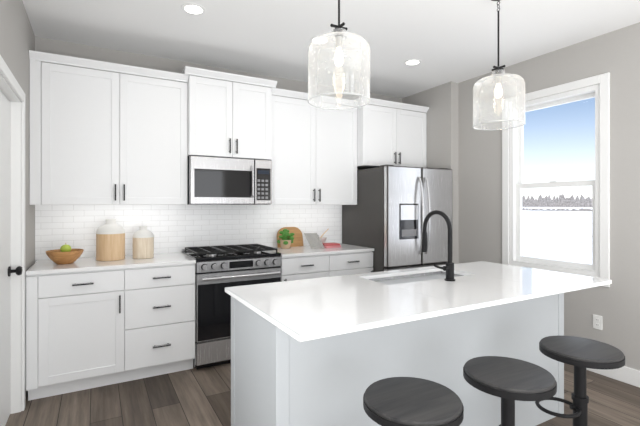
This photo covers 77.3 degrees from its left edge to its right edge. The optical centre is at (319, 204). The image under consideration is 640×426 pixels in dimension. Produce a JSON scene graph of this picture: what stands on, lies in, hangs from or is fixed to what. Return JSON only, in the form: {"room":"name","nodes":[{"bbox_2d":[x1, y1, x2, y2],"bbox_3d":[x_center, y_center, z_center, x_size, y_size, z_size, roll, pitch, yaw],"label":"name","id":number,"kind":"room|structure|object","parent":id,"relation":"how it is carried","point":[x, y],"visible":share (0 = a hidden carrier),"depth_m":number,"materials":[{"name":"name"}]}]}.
{"room":"kitchen","nodes":[
{"label":"kitchen","id":0,"kind":"room"},
{"bbox_2d":[0,0,34,399],"bbox_3d":[-0.774,-0.003,0.357,0.140,2.745,6.580,0,0,-29],"label":"wall","id":1,"kind":"structure","parent":0,"point":[17,39],"depth_m":2.78,"materials":[{"name":"paint"}]},
{"bbox_2d":[0,90,21,425],"bbox_3d":[-1.801,0.344,2.252,0.112,2.037,0.860,0,0,-29],"label":"door","id":2,"kind":"structure","parent":1,"relation":"in","point":[6,271],"depth_m":2.47,"materials":[{"name":"white wood"}]},
{"bbox_2d":[0,55,24,413],"bbox_3d":[-1.818,0.309,2.235,0.156,2.122,1.002,0,0,-29],"label":"door frame","id":3,"kind":"structure","parent":1,"relation":"attached to","point":[12,90],"depth_m":2.64,"materials":[{"name":"white wood"}]},
{"bbox_2d":[35,36,401,169],"bbox_3d":[-0.613,-0.003,4.300,4.280,2.745,0.140,0,0,-29],"label":"wall","id":4,"kind":"structure","parent":0,"point":[53,46],"depth_m":3.67,"materials":[{"name":"paint"}]},
{"bbox_2d":[29,58,187,204],"bbox_3d":[-1.743,-0.541,3.394,1.136,1.078,0.333,0,0,-29],"label":"upper cabinet","id":5,"kind":"object","parent":4,"relation":"attached to","point":[100,137],"depth_m":3.22,"materials":[{"name":"white wood"}]},
{"bbox_2d":[35,205,341,261],"bbox_3d":[-1.033,0.030,3.979,2.951,0.920,0.008,0,0,-29],"label":"tile","id":6,"kind":"structure","parent":4,"relation":"attached to","point":[175,228],"depth_m":3.82,"materials":[{"name":"white tile"}]},
{"bbox_2d":[185,74,272,161],"bbox_3d":[-0.896,-0.783,3.832,0.768,0.694,0.398,0,0,-29],"label":"upper cabinet","id":7,"kind":"object","parent":4,"relation":"attached to","point":[226,119],"depth_m":3.63,"materials":[{"name":"white wood"}]},
{"bbox_2d":[187,155,271,204],"bbox_3d":[-0.880,-0.217,3.803,0.760,0.430,0.462,0,0,-29],"label":"microwave","id":8,"kind":"object","parent":7,"relation":"attached to","point":[223,181],"visible":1,"depth_m":3.62,"materials":[{"name":"silver glass"}]},
{"bbox_2d":[271,94,360,204],"bbox_3d":[-0.122,-0.541,4.303,1.040,1.078,0.333,0,0,-29],"label":"upper cabinet","id":9,"kind":"object","parent":4,"relation":"attached to","point":[314,162],"depth_m":4.14,"materials":[{"name":"white wood"}]},
{"bbox_2d":[357,102,427,169],"bbox_3d":[0.762,-0.765,4.739,0.927,0.670,0.438,0,0,-29],"label":"upper cabinet","id":10,"kind":"object","parent":4,"relation":"attached to","point":[386,135],"depth_m":4.51,"materials":[{"name":"white wood"}]},
{"bbox_2d":[5,363,639,425],"bbox_3d":[0.963,1.410,1.389,4.900,0.080,7.080,0,0,-29],"label":"floor","id":11,"kind":"structure","parent":0,"point":[194,396],"depth_m":2.76,"materials":[{"name":"brown wood"}]},
{"bbox_2d":[26,252,195,400],"bbox_3d":[-1.652,0.910,3.251,1.125,0.920,0.652,0,0,-29],"label":"base cabinet","id":12,"kind":"object","parent":11,"relation":"on","point":[92,322],"visible":1,"depth_m":2.98,"materials":[{"name":"white wood"}]},
{"bbox_2d":[45,244,83,263],"bbox_3d":[-1.965,0.370,3.083,0.250,0.158,0.250,0,0,-29],"label":"fruit bowl","id":13,"kind":"object","parent":12,"relation":"on","point":[65,254],"visible":1,"depth_m":3.02,"materials":[{"name":"brown wood"}]},
{"bbox_2d":[96,219,124,260],"bbox_3d":[-1.727,0.282,3.302,0.214,0.335,0.214,0,0,-29],"label":"canister","id":14,"kind":"object","parent":12,"relation":"on","point":[110,239],"visible":1,"depth_m":3.22,"materials":[{"name":"brown wood"}]},
{"bbox_2d":[133,226,153,258],"bbox_3d":[-1.506,0.314,3.409,0.168,0.270,0.168,0,0,-29],"label":"canister","id":15,"kind":"object","parent":12,"relation":"on","point":[143,242],"visible":1,"depth_m":3.35,"materials":[{"name":"brown wood"}]},
{"bbox_2d":[182,244,281,368],"bbox_3d":[-0.818,0.884,3.696,0.760,0.972,0.691,0,0,-29],"label":"range","id":16,"kind":"object","parent":11,"relation":"on","point":[218,269],"visible":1,"depth_m":3.37,"materials":[{"name":"silver metal"}]},
{"bbox_2d":[271,243,373,281],"bbox_3d":[-0.040,0.910,4.155,1.042,0.920,0.652,0,0,-29],"label":"base cabinet","id":17,"kind":"object","parent":11,"relation":"on","point":[303,262],"visible":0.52,"depth_m":3.90,"materials":[{"name":"white wood"}]},
{"bbox_2d":[277,229,294,248],"bbox_3d":[-0.350,0.348,4.145,0.191,0.203,0.153,0,0,-29],"label":"potted plant","id":18,"kind":"object","parent":17,"relation":"on","point":[286,240],"visible":1,"depth_m":4.11,"materials":[{"name":"green plant"}]},
{"bbox_2d":[277,227,302,246],"bbox_3d":[-0.326,0.346,4.331,0.300,0.214,0.062,0,0,-29],"label":"cutting board","id":19,"kind":"object","parent":17,"relation":"on","point":[298,237],"visible":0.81,"depth_m":4.35,"materials":[{"name":"brown wood"}]},
{"bbox_2d":[304,233,323,248],"bbox_3d":[-0.060,0.370,4.153,0.180,0.155,0.121,0,0,-29],"label":"book","id":20,"kind":"object","parent":17,"relation":"on","point":[314,240],"visible":0.94,"depth_m":4.14,"materials":[{"name":"white paper"}]},
{"bbox_2d":[319,229,327,242],"bbox_3d":[0.003,0.355,4.359,0.235,0.189,0.184,0,0,-29],"label":"bowl","id":21,"kind":"object","parent":17,"relation":"on","point":[323,239],"visible":0.15,"depth_m":4.32,"materials":[{"name":"white ceramic"}]},
{"bbox_2d":[323,243,340,247],"bbox_3d":[0.104,0.428,4.250,0.210,0.042,0.153,0,0,-33],"label":"books","id":22,"kind":"object","parent":17,"relation":"on","point":[331,245],"visible":0.83,"depth_m":4.20,"materials":[{"name":"paper"}]},
{"bbox_2d":[342,165,451,271],"bbox_3d":[0.881,0.481,4.522,0.914,1.777,0.913,0,0,-29],"label":"fridge","id":23,"kind":"object","parent":11,"relation":"on","point":[385,216],"visible":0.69,"depth_m":4.15,"materials":[{"name":"silver metal"}]},
{"bbox_2d":[363,377,463,425],"bbox_3d":[0.332,1.030,1.442,0.420,0.680,0.420,0,0,-29],"label":"stool","id":24,"kind":"object","parent":11,"relation":"on","point":[402,401],"visible":1,"depth_m":1.39,"materials":[{"name":"black wood"}]},
{"bbox_2d":[225,261,611,425],"bbox_3d":[0.612,0.910,2.306,2.095,0.920,0.943,0,0,-29],"label":"kitchen island","id":25,"kind":"object","parent":11,"relation":"on","point":[325,351],"visible":0.81,"depth_m":1.99,"materials":[{"name":"white wood"}]},
{"bbox_2d":[421,210,454,280],"bbox_3d":[0.683,0.240,2.448,0.158,0.418,0.264,0,0,-29],"label":"faucet","id":26,"kind":"object","parent":25,"relation":"on","point":[448,268],"visible":1,"depth_m":2.38,"materials":[{"name":"black metal"}]},
{"bbox_2d":[463,356,556,425],"bbox_3d":[0.781,1.030,1.663,0.420,0.680,0.420,0,0,-29],"label":"stool","id":27,"kind":"object","parent":11,"relation":"on","point":[508,381],"visible":1,"depth_m":1.62,"materials":[{"name":"black wood"}]},
{"bbox_2d":[535,336,624,425],"bbox_3d":[1.268,1.030,1.950,0.420,0.680,0.420,0,0,-29],"label":"stool","id":28,"kind":"object","parent":11,"relation":"on","point":[581,355],"visible":0.96,"depth_m":1.92,"materials":[{"name":"black wood"}]},
{"bbox_2d":[22,0,639,97],"bbox_3d":[0.963,-1.425,1.389,4.900,0.100,7.080,0,0,-29],"label":"ceiling","id":29,"kind":"structure","parent":0,"point":[445,41],"depth_m":3.15,"materials":[{"name":"paint"}]},
{"bbox_2d":[181,3,205,14],"bbox_3d":[-0.886,-1.372,2.805,0.170,0.005,0.170,0,0,-29],"label":"recessed light","id":30,"kind":"object","parent":29,"relation":"in","point":[193,8],"visible":1,"depth_m":2.79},
{"bbox_2d":[308,0,369,109],"bbox_3d":[0.095,-0.944,2.003,0.313,0.860,0.313,0,0,-29],"label":"pendant light","id":31,"kind":"object","parent":29,"relation":"hanging from","point":[354,40],"visible":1,"depth_m":1.95,"materials":[{"name":"clear glass"}]},
{"bbox_2d":[404,59,421,64],"bbox_3d":[0.891,-1.372,3.848,0.170,0.005,0.170,0,0,-29],"label":"recessed light","id":32,"kind":"object","parent":29,"relation":"in","point":[412,62],"visible":1,"depth_m":3.84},
{"bbox_2d":[473,0,524,129],"bbox_3d":[1.160,-0.944,2.600,0.313,0.860,0.313,0,0,-29],"label":"pendant light","id":33,"kind":"object","parent":29,"relation":"hanging from","point":[498,81],"visible":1,"depth_m":2.58,"materials":[{"name":"clear glass"}]},
{"bbox_2d":[402,22,639,370],"bbox_3d":[2.784,-0.003,2.354,0.260,2.745,6.580,0,0,-29],"label":"wall","id":34,"kind":"structure","parent":0,"point":[463,149],"depth_m":3.43,"materials":[{"name":"paint"}]},
{"bbox_2d":[502,72,609,286],"bbox_3d":[2.127,-0.201,3.631,0.155,1.709,0.959,0,0,-29],"label":"window","id":35,"kind":"structure","parent":34,"relation":"in","point":[516,163],"depth_m":3.52,"materials":[{"name":"white wood"}]},
{"bbox_2d":[593,314,601,329],"bbox_3d":[2.260,0.955,3.258,0.008,0.114,0.070,0,0,-29],"label":"electrical outlet plate","id":36,"kind":"object","parent":34,"relation":"attached to","point":[597,321],"visible":1,"depth_m":3.26,"materials":[{"name":"white plastic"}]},
{"bbox_2d":[587,366,639,387],"bbox_3d":[2.921,1.308,1.966,0.120,0.125,5.770,0,0,-29],"label":"baseboard","id":37,"kind":"structure","parent":34,"relation":"attached to","point":[627,375],"depth_m":3.09,"materials":[{"name":"white wood"}]},
{"label":"outside","id":38,"kind":"structure","parent":0,"visible":0},
{"bbox_2d":[522,207,591,263],"bbox_3d":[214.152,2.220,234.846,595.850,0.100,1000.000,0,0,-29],"label":"snow","id":39,"kind":"object","parent":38,"point":[546,226],"depth_m":29.42,"materials":[{"name":"white snow"}]},
{"bbox_2d":[522,194,591,210],"bbox_3d":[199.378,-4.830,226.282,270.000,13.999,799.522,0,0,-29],"label":"treeline","id":40,"kind":"object","parent":39,"relation":"on","point":[561,201],"depth_m":411.28,"materials":[{"name":"grey plant"}]}
]}

